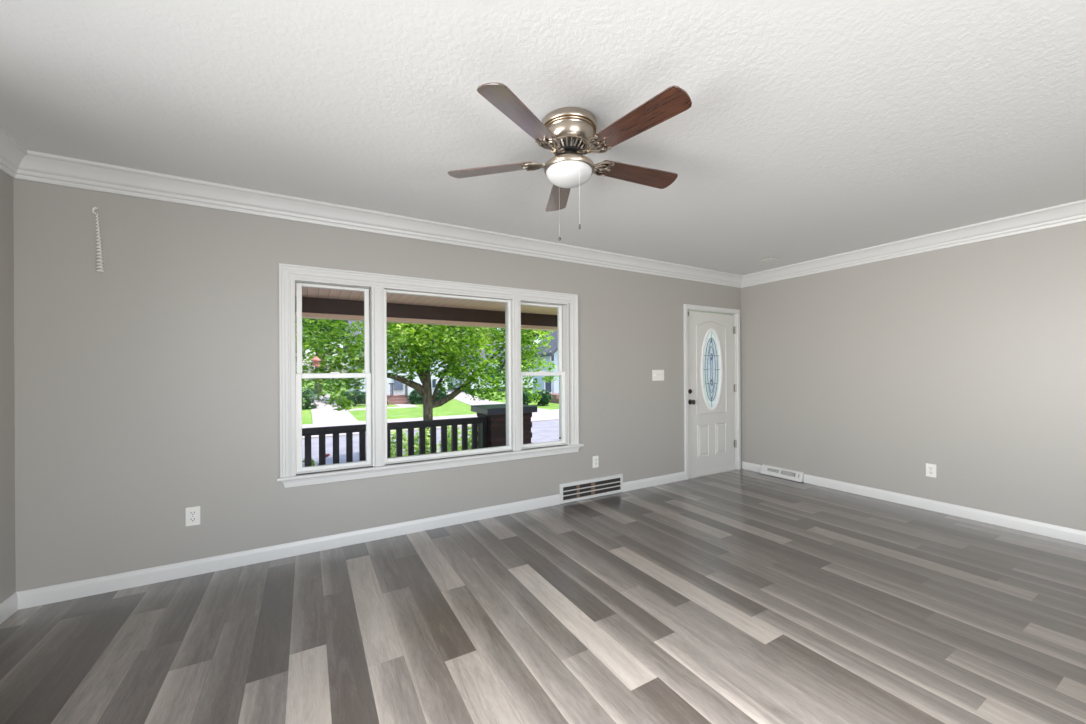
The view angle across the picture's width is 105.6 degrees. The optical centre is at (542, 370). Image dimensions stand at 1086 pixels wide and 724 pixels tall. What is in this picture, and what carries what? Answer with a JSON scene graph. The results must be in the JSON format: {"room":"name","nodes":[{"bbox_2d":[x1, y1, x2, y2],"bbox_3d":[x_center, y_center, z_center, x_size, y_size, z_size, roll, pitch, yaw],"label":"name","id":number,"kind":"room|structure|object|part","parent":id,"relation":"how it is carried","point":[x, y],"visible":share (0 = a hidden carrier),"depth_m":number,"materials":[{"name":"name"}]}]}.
{"room":"empty living room","nodes":[
{"label":"empty living room","id":0,"kind":"room"},
{"bbox_2d":[0,170,15,602],"bbox_3d":[-1.469,0.048,-0.333,0.160,2.640,5.760,0,0,-30],"label":"wall","id":1,"kind":"structure","parent":0,"point":[7,400],"depth_m":2.15,"materials":[{"name":"grey paint"}]},
{"bbox_2d":[0,592,17,623],"bbox_3d":[-1.427,1.221,-0.220,0.013,0.093,5.600,0,0,-30],"label":"baseboard","id":2,"kind":"structure","parent":1,"relation":"attached to","point":[9,606],"depth_m":2.14,"materials":[{"name":"white paint"}]},
{"bbox_2d":[0,129,26,177],"bbox_3d":[-1.409,-1.105,-0.202,0.085,0.134,5.600,0,0,-30],"label":"trim","id":3,"kind":"structure","parent":1,"relation":"attached to","point":[12,153],"depth_m":2.12,"materials":[{"name":"white paint"}]},
{"bbox_2d":[13,178,741,591],"bbox_3d":[-0.186,0.041,3.810,6.498,2.640,0.160,0,0,-30],"label":"wall","id":4,"kind":"structure","parent":0,"point":[147,385],"depth_m":2.61,"materials":[{"name":"grey paint"}]},
{"bbox_2d":[92,207,103,271],"bbox_3d":[-2.535,-0.750,2.354,0.045,0.370,0.031,0,0,-10],"label":"coil","id":5,"kind":"object","parent":4,"relation":"hanging from","point":[93,209],"visible":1,"depth_m":2.35,"materials":[{"name":"white plastic"}]},
{"bbox_2d":[185,506,199,525],"bbox_3d":[-2.181,0.905,2.570,0.072,0.116,0.009,0,0,-30],"label":"wall outlet","id":6,"kind":"object","parent":4,"relation":"attached to","point":[192,514],"visible":1,"depth_m":2.57,"materials":[{"name":"white plastic"}]},
{"bbox_2d":[189,517,195,521],"bbox_3d":[-2.180,0.925,2.568,0.032,0.028,0.004,0,0,-30],"label":"receptacle","id":7,"kind":"object","parent":6,"relation":"attached to","point":[191,519],"depth_m":2.57,"materials":[{"name":"white plastic"}]},
{"bbox_2d":[189,511,195,515],"bbox_3d":[-2.180,0.885,2.568,0.032,0.028,0.004,0,0,-30],"label":"receptacle","id":8,"kind":"object","parent":6,"relation":"attached to","point":[191,513],"depth_m":2.57,"materials":[{"name":"white plastic"}]},
{"bbox_2d":[16,472,684,609],"bbox_3d":[-0.594,1.216,3.473,5.124,0.093,0.013,0,0,-30],"label":"baseboard","id":9,"kind":"structure","parent":4,"relation":"attached to","point":[109,583],"depth_m":2.76,"materials":[{"name":"white paint"}]},
{"bbox_2d":[14,150,742,287],"bbox_3d":[-0.132,-1.113,3.703,6.178,0.134,0.085,0,0,-30],"label":"trim","id":10,"kind":"structure","parent":4,"relation":"attached to","point":[40,167],"depth_m":2.86,"materials":[{"name":"white paint"}]},
{"bbox_2d":[295,284,556,314],"bbox_3d":[-1.748,-0.888,4.187,6.250,0.045,2.040,0,0,-30],"label":"ceiling","id":11,"kind":"structure","parent":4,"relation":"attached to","point":[306,291],"depth_m":5.09,"materials":[{"name":"beige wood"}]},
{"bbox_2d":[277,263,583,487],"bbox_3d":[-0.752,0.028,3.482,2.510,1.525,0.228,0,0,-30],"label":"window","id":12,"kind":"structure","parent":4,"relation":"in","point":[375,286],"depth_m":3.15,"materials":[{"name":"white paint"}]},
{"bbox_3d":[-1.546,-0.287,3.056,0.480,0.681,0.034,0,0,-30],"label":"sash","id":13,"kind":"part","parent":12,"relation":"part of","materials":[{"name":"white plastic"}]},
{"bbox_3d":[-1.523,0.361,3.023,0.492,0.690,0.034,0,0,-30],"label":"sash","id":14,"kind":"part","parent":12,"relation":"part of","materials":[{"name":"white plastic"}]},
{"bbox_3d":[-0.765,0.035,3.456,1.078,1.334,0.040,0,0,-30],"label":"fixed sash","id":15,"kind":"part","parent":12,"relation":"part of","materials":[{"name":"clear glass"}]},
{"bbox_3d":[-0.030,-0.296,3.922,0.484,0.681,0.034,0,0,-30],"label":"sash","id":16,"kind":"part","parent":12,"relation":"part of","materials":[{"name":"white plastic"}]},
{"bbox_3d":[-0.008,0.352,3.889,0.496,0.690,0.034,0,0,-30],"label":"sash","id":17,"kind":"part","parent":12,"relation":"part of","materials":[{"name":"white plastic"}]},
{"bbox_2d":[559,474,622,503],"bbox_3d":[0.492,1.162,4.091,0.767,0.186,0.018,0,0,-30],"label":"air vent","id":18,"kind":"object","parent":4,"relation":"in","point":[601,486],"visible":1,"depth_m":4.08,"materials":[{"name":"white metal"}]},
{"bbox_2d":[593,456,598,467],"bbox_3d":[0.526,0.905,4.116,0.072,0.116,0.009,0,0,-30],"label":"wall outlet","id":19,"kind":"object","parent":4,"relation":"attached to","point":[595,458],"visible":1,"depth_m":4.11,"materials":[{"name":"white plastic"}]},
{"bbox_2d":[652,370,663,380],"bbox_3d":[1.273,0.047,4.542,0.176,0.120,0.016,0,0,-30],"label":"light switch","id":20,"kind":"object","parent":4,"relation":"attached to","point":[657,375],"visible":1,"depth_m":4.54,"materials":[{"name":"white plastic"}]},
{"bbox_2d":[683,304,740,479],"bbox_3d":[2.040,0.237,5.042,1.011,2.022,0.188,0,0,-30],"label":"door","id":21,"kind":"structure","parent":4,"relation":"in","point":[712,398],"depth_m":5.02,"materials":[{"name":"white paint"}]},
{"bbox_3d":[1.736,0.362,4.798,0.060,0.060,0.066,0,0,-30],"label":"knob","id":22,"kind":"part","parent":21,"relation":"part of","materials":[{"name":"brown metal"}]},
{"bbox_3d":[1.918,0.833,4.936,0.202,0.392,0.007,0,0,-30],"label":"panel","id":23,"kind":"part","parent":21,"relation":"part of","materials":[{"name":"white paint"}]},
{"bbox_3d":[2.046,-0.016,5.029,0.324,0.928,0.005,0,0,-30],"label":"oval glass","id":24,"kind":"part","parent":21,"relation":"part of","materials":[{"name":"clear glass"}]},
{"bbox_3d":[2.054,-0.045,5.018,0.547,1.122,0.015,0,0,-30],"label":"panel","id":25,"kind":"part","parent":21,"relation":"part of","materials":[{"name":"clear glass"}]},
{"bbox_3d":[2.050,-0.016,5.020,0.392,1.008,0.034,0,0,-30],"label":"oval frame","id":26,"kind":"part","parent":21,"relation":"part of","materials":[{"name":"white"}]},
{"bbox_3d":[2.196,0.831,5.094,0.202,0.392,0.007,0,0,-30],"label":"panel","id":27,"kind":"part","parent":21,"relation":"part of","materials":[{"name":"white paint"}]},
{"bbox_3d":[-1.860,-1.015,4.383,6.450,0.070,2.490,0,0,-30],"label":"porch roof","id":28,"kind":"structure","parent":4,"relation":"attached to","visible":0},
{"bbox_2d":[302,297,557,330],"bbox_3d":[-2.293,-0.806,5.141,6.250,0.344,0.182,0,0,-30],"label":"beam","id":29,"kind":"structure","parent":28,"relation":"attached to","point":[313,308],"depth_m":5.48,"materials":[{"name":"brown paint"}]},
{"bbox_3d":[-2.292,-0.656,5.141,6.250,0.045,0.182,0,0,-30],"label":"edge trim","id":30,"kind":"part","parent":29,"relation":"part of","materials":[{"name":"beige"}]},
{"bbox_2d":[0,0,1085,274],"bbox_3d":[1.235,-1.248,1.309,6.498,0.120,5.920,0,0,-30],"label":"ceiling","id":31,"kind":"structure","parent":0,"point":[811,129],"depth_m":1.82,"materials":[{"name":"white paint"}]},
{"bbox_2d":[448,83,691,240],"bbox_3d":[0.160,-0.915,1.965,1.167,0.532,1.177,0,0,-30],"label":"ceiling fan","id":32,"kind":"object","parent":31,"relation":"hanging from","point":[568,132],"visible":1,"depth_m":1.86,"materials":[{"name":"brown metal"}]},
{"bbox_3d":[-0.256,-1.003,2.059,0.452,0.006,0.129,0,12,14],"label":"blade","id":33,"kind":"part","parent":32,"relation":"part of","materials":[{"name":"brown wood"}]},
{"bbox_3d":[-0.080,-1.004,1.635,0.129,0.006,0.452,13,7,31],"label":"blade","id":34,"kind":"part","parent":32,"relation":"part of","materials":[{"name":"brown wood"}]},
{"bbox_3d":[0.094,-1.005,2.358,0.129,0.006,0.452,-12,1,-4],"label":"blade","id":35,"kind":"part","parent":32,"relation":"part of","materials":[{"name":"brown wood"}]},
{"bbox_3d":[0.083,-0.816,2.076,0.002,0.301,0.002,0,0,-30],"label":"pull chain","id":36,"kind":"part","parent":32,"relation":"part of","materials":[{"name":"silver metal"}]},
{"bbox_2d":[551,137,586,154],"bbox_3d":[0.124,-1.054,1.968,0.182,0.034,0.181,0,0,-30],"label":"vent","id":37,"kind":"object","parent":32,"relation":"attached to","point":[570,145],"depth_m":1.91,"materials":[{"name":"silver metal"}]},
{"bbox_3d":[0.125,-0.922,1.968,0.218,0.070,0.218,0,0,-30],"label":"lamp shade","id":38,"kind":"part","parent":32,"relation":"part of","materials":[{"name":"white glass"}]},
{"bbox_3d":[0.167,-0.820,1.882,0.002,0.322,0.002,0,0,-30],"label":"pull chain","id":39,"kind":"part","parent":32,"relation":"part of","materials":[{"name":"silver metal"}]},
{"bbox_3d":[0.486,-1.007,2.118,0.452,0.006,0.129,0,-12,-22],"label":"blade","id":40,"kind":"part","parent":32,"relation":"part of","materials":[{"name":"brown wood"}]},
{"bbox_3d":[0.378,-1.007,1.671,0.129,0.006,0.452,15,-10,-39],"label":"blade","id":41,"kind":"part","parent":32,"relation":"part of","materials":[{"name":"brown wood"}]},
{"bbox_2d":[759,257,777,261],"bbox_3d":[2.407,-1.188,4.395,0.136,0.012,0.128,0,0,-30],"label":"ceiling plate","id":42,"kind":"object","parent":31,"relation":"attached to","point":[768,259],"visible":1,"depth_m":4.37,"materials":[{"name":"white plastic"}]},
{"bbox_2d":[0,468,1085,723],"bbox_3d":[1.250,1.252,1.309,6.178,0.001,5.600,0,0,-30],"label":"floor","id":43,"kind":"structure","parent":0,"point":[741,596],"depth_m":2.04,"materials":[{"name":"grey laminate"}]},
{"bbox_2d":[741,221,1085,530],"bbox_3d":[4.034,0.017,2.812,0.160,2.640,5.760,0,0,-30],"label":"wall","id":44,"kind":"structure","parent":0,"point":[968,361],"depth_m":3.64,"materials":[{"name":"grey paint"}]},
{"bbox_2d":[741,199,1085,287],"bbox_3d":[3.881,-1.135,2.821,0.085,0.134,5.600,0,0,-30],"label":"trim","id":45,"kind":"structure","parent":44,"relation":"attached to","point":[1072,212],"depth_m":3.59,"materials":[{"name":"white paint"}]},
{"bbox_2d":[742,461,1085,544],"bbox_3d":[3.925,1.191,2.839,0.013,0.093,5.600,0,0,-30],"label":"baseboard","id":46,"kind":"structure","parent":44,"relation":"attached to","point":[1054,531],"depth_m":3.54,"materials":[{"name":"white paint"}]},
{"bbox_2d":[761,464,803,481],"bbox_3d":[2.775,1.187,4.802,0.062,0.106,0.474,0,0,-30],"label":"floor vent","id":47,"kind":"object","parent":46,"relation":"attached to","point":[793,475],"visible":1,"depth_m":4.77,"materials":[{"name":"white metal"}]},
{"bbox_2d":[926,463,935,477],"bbox_3d":[3.451,0.885,3.670,0.009,0.116,0.072,0,0,-30],"label":"wall outlet","id":48,"kind":"object","parent":44,"relation":"attached to","point":[930,468],"visible":1,"depth_m":3.67,"materials":[{"name":"white plastic"}]},
{"label":"outside","id":49,"kind":"structure","parent":0,"visible":0},
{"bbox_3d":[-1.771,1.620,4.252,6.250,0.200,2.190,0,0,-30],"label":"porch deck","id":50,"kind":"object","parent":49,"visible":0},
{"bbox_2d":[302,416,486,466],"bbox_3d":[-2.885,1.096,4.706,4.772,0.860,0.100,0,0,-30],"label":"porch railing","id":51,"kind":"object","parent":50,"relation":"on","point":[410,425],"visible":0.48,"depth_m":5.29,"materials":[{"name":"black paint"}]},
{"bbox_3d":[-2.894,0.708,4.702,4.755,0.085,0.090,0,0,-30],"label":"rail","id":52,"kind":"part","parent":51,"relation":"part of","materials":[{"name":"black paint"}]},
{"bbox_3d":[-0.842,1.084,5.873,0.067,0.860,0.100,0,0,-30],"label":"post","id":53,"kind":"part","parent":51,"relation":"part of","materials":[{"name":"black paint"}]},
{"bbox_2d":[471,404,536,448],"bbox_3d":[-0.586,1.015,6.158,0.785,0.995,0.680,0,0,-30],"label":"brick pier","id":54,"kind":"structure","parent":50,"relation":"on","point":[495,414],"depth_m":5.87,"materials":[{"name":"brown brick"}]},
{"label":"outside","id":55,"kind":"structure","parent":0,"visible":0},
{"bbox_2d":[302,395,364,436],"bbox_3d":[-13.628,2.192,26.062,2.500,0.050,27.850,0,0,-30],"label":"driveway","id":56,"kind":"structure","parent":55,"point":[322,416],"depth_m":19.41,"materials":[{"name":"concrete"}]},
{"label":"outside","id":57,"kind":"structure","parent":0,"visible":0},
{"bbox_2d":[447,390,558,419],"bbox_3d":[-5.986,2.148,33.907,3.826,0.050,34.453,0,0,-23],"label":"driveway","id":58,"kind":"structure","parent":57,"point":[541,414],"depth_m":26.70,"materials":[{"name":"concrete"}]},
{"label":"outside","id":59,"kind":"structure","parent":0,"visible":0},
{"bbox_2d":[347,404,418,410],"bbox_3d":[-9.714,2.175,24.756,4.000,0.050,3.200,0,0,-30],"label":"front walk","id":60,"kind":"structure","parent":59,"point":[399,405],"depth_m":24.84,"materials":[{"name":"concrete"}]},
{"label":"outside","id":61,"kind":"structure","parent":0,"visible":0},
{"bbox_2d":[302,380,558,424],"bbox_3d":[-25.991,2.317,72.986,150.000,0.120,114.100,0,0,-30],"label":"lawn","id":62,"kind":"structure","parent":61,"point":[453,407],"depth_m":22.97,"materials":[{"name":"green plant"}]},
{"bbox_2d":[302,388,320,409],"bbox_3d":[-13.723,1.653,23.610,1.953,1.458,1.306,0,0,-30],"label":"evergreen shrub","id":63,"kind":"object","parent":62,"relation":"on","point":[307,404],"visible":0.48,"depth_m":23.60,"materials":[{"name":"green plant"}]},
{"bbox_2d":[302,318,345,393],"bbox_3d":[-22.406,-2.907,40.357,7.325,10.303,6.134,0,0,-30],"label":"tree","id":64,"kind":"object","parent":62,"relation":"on","point":[316,320],"visible":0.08,"depth_m":39.49,"materials":[{"name":"green plant"}]},
{"bbox_2d":[338,390,365,405],"bbox_3d":[-11.723,1.695,25.545,1.894,0.986,1.337,0,0,-30],"label":"evergreen shrub","id":65,"kind":"object","parent":62,"relation":"on","point":[360,397],"visible":0.69,"depth_m":25.39,"materials":[{"name":"green plant"}]},
{"bbox_2d":[343,320,446,404],"bbox_3d":[-11.187,-0.947,31.303,6.571,6.339,9.890,0,0,-30],"label":"house","id":66,"kind":"structure","parent":62,"relation":"on","point":[397,392],"depth_m":27.99,"materials":[{"name":"white"}]},
{"bbox_3d":[-9.931,1.286,27.112,0.300,0.960,0.700,0,0,-30],"label":"step railing","id":67,"kind":"part","parent":66,"relation":"part of","materials":[{"name":"white paint"}]},
{"bbox_3d":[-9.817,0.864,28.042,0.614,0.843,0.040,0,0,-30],"label":"door","id":68,"kind":"part","parent":66,"relation":"part of","materials":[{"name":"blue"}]},
{"bbox_2d":[407,390,422,403],"bbox_3d":[-8.169,1.755,27.038,1.516,1.200,1.365,0,0,-30],"label":"evergreen shrub","id":69,"kind":"object","parent":62,"relation":"on","point":[416,398],"visible":0.67,"depth_m":26.71,"materials":[{"name":"green plant"}]},
{"bbox_2d":[434,389,447,400],"bbox_3d":[-7.001,1.761,28.267,1.205,1.176,1.365,0,0,-30],"label":"evergreen shrub","id":70,"kind":"object","parent":62,"relation":"on","point":[440,394],"visible":0.52,"depth_m":27.95,"materials":[{"name":"green plant"}]},
{"bbox_2d":[460,327,504,343],"bbox_3d":[-11.010,-3.993,73.252,10.076,12.342,8.620,0,0,-30],"label":"tree","id":71,"kind":"object","parent":62,"relation":"on","point":[473,327],"visible":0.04,"depth_m":72.49,"materials":[{"name":"green plant"}]},
{"bbox_2d":[448,344,532,391],"bbox_3d":[-5.489,-0.459,46.761,9.100,5.300,8.700,0,0,-30],"label":"house","id":72,"kind":"structure","parent":62,"relation":"on","point":[483,351],"depth_m":43.33,"materials":[{"name":"white"}]},
{"bbox_2d":[523,391,532,404],"bbox_3d":[-1.371,1.667,24.894,1.796,1.104,1.353,0,0,-30],"label":"evergreen shrub","id":73,"kind":"object","parent":62,"relation":"on","point":[526,396],"visible":0.34,"depth_m":24.65,"materials":[{"name":"green plant"}]},
{"bbox_2d":[521,330,546,345],"bbox_3d":[-2.520,-3.678,62.204,7.103,11.617,6.736,0,0,10],"label":"tree","id":74,"kind":"object","parent":62,"relation":"on","point":[537,334],"visible":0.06,"depth_m":60.91,"materials":[{"name":"green plant"}]},
{"bbox_2d":[533,389,552,405],"bbox_3d":[-0.012,1.625,25.230,1.180,1.023,1.386,0,0,-30],"label":"evergreen shrub","id":75,"kind":"object","parent":62,"relation":"on","point":[544,400],"visible":0.87,"depth_m":24.94,"materials":[{"name":"green plant"}]},
{"bbox_2d":[529,331,558,403],"bbox_3d":[3.750,-1.522,31.398,9.493,7.320,5.750,0,0,-30],"label":"house","id":76,"kind":"structure","parent":62,"relation":"on","point":[551,353],"depth_m":29.22,"materials":[{"name":"blue"}]},
{"bbox_3d":[0.381,0.909,28.730,0.478,1.126,0.025,0,0,-30],"label":"pane","id":77,"kind":"part","parent":76,"relation":"part of","materials":[{"name":"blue glass"}]},
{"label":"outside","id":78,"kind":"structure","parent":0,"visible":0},
{"bbox_3d":[9.125,2.118,11.543,150.000,0.120,4.040,0,0,-30],"label":"lawn","id":79,"kind":"structure","parent":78,"visible":0},
{"bbox_2d":[302,454,329,465],"bbox_3d":[-2.947,1.601,5.269,0.356,1.052,0.272,0,0,7],"label":"rose bush","id":80,"kind":"object","parent":79,"relation":"on","point":[327,455],"visible":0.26,"depth_m":5.31,"materials":[{"name":"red plant"}]},
{"bbox_2d":[390,429,407,457],"bbox_3d":[-2.381,1.506,6.783,0.468,1.240,0.729,0,0,-30],"label":"hydrangea bush","id":81,"kind":"object","parent":79,"relation":"on","point":[404,438],"visible":0.2,"depth_m":6.69,"materials":[{"name":"green plant"}]},
{"bbox_2d":[414,427,438,454],"bbox_3d":[-1.994,1.520,6.993,0.464,1.208,0.716,0,0,-30],"label":"hydrangea bush","id":82,"kind":"object","parent":79,"relation":"on","point":[427,431],"visible":0.32,"depth_m":6.89,"materials":[{"name":"green plant"}]},
{"bbox_2d":[438,425,461,452],"bbox_3d":[-1.589,1.513,7.217,0.487,1.216,0.731,0,0,-30],"label":"hydrangea bush","id":83,"kind":"object","parent":79,"relation":"on","point":[448,427],"visible":0.21,"depth_m":7.12,"materials":[{"name":"green plant"}]},
{"bbox_2d":[468,426,471,449],"bbox_3d":[-1.198,1.513,7.461,0.463,1.212,0.726,0,0,-30],"label":"hydrangea bush","id":84,"kind":"object","parent":79,"relation":"on","point":[469,432],"visible":0.12,"depth_m":7.44,"materials":[{"name":"green plant"}]},
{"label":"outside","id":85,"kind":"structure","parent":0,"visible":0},
{"bbox_3d":[7.701,2.126,14.035,150.000,0.120,1.700,0,0,-30],"label":"lawn","id":86,"kind":"structure","parent":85,"visible":0},
{"bbox_2d":[296,318,557,451],"bbox_3d":[-2.249,-0.658,8.372,4.259,5.607,4.930,0,0,16],"label":"maple tree","id":87,"kind":"object","parent":86,"relation":"on","point":[417,339],"visible":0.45,"depth_m":8.10,"materials":[{"name":"green plant"}]},
{"bbox_2d":[311,356,320,365],"bbox_3d":[-3.530,-0.290,6.415,0.140,0.430,0.140,0,0,-30],"label":"bird feeder","id":88,"kind":"object","parent":87,"relation":"hanging from","point":[315,360],"visible":1,"depth_m":6.38,"materials":[{"name":"red"}]},
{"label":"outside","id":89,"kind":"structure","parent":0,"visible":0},
{"bbox_2d":[302,409,558,427],"bbox_3d":[2.739,2.144,22.717,150.000,0.120,1.700,0,0,-30],"label":"sidewalk","id":90,"kind":"structure","parent":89,"point":[470,415],"depth_m":18.45,"materials":[{"name":"concrete"}]},
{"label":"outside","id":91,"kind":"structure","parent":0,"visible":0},
{"bbox_2d":[302,420,558,466],"bbox_3d":[5.790,2.157,17.378,150.000,0.120,6.000,0,0,-30],"label":"street","id":92,"kind":"structure","parent":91,"point":[542,431],"depth_m":12.71,"materials":[{"name":"grey asphalt"}]},
{"bbox_2d":[302,418,558,438],"bbox_3d":[4.240,2.145,20.091,150.000,0.160,0.250,0,0,-30],"label":"curb","id":93,"kind":"object","parent":92,"relation":"on","point":[555,418],"depth_m":14.91,"materials":[{"name":"concrete"}]}
]}

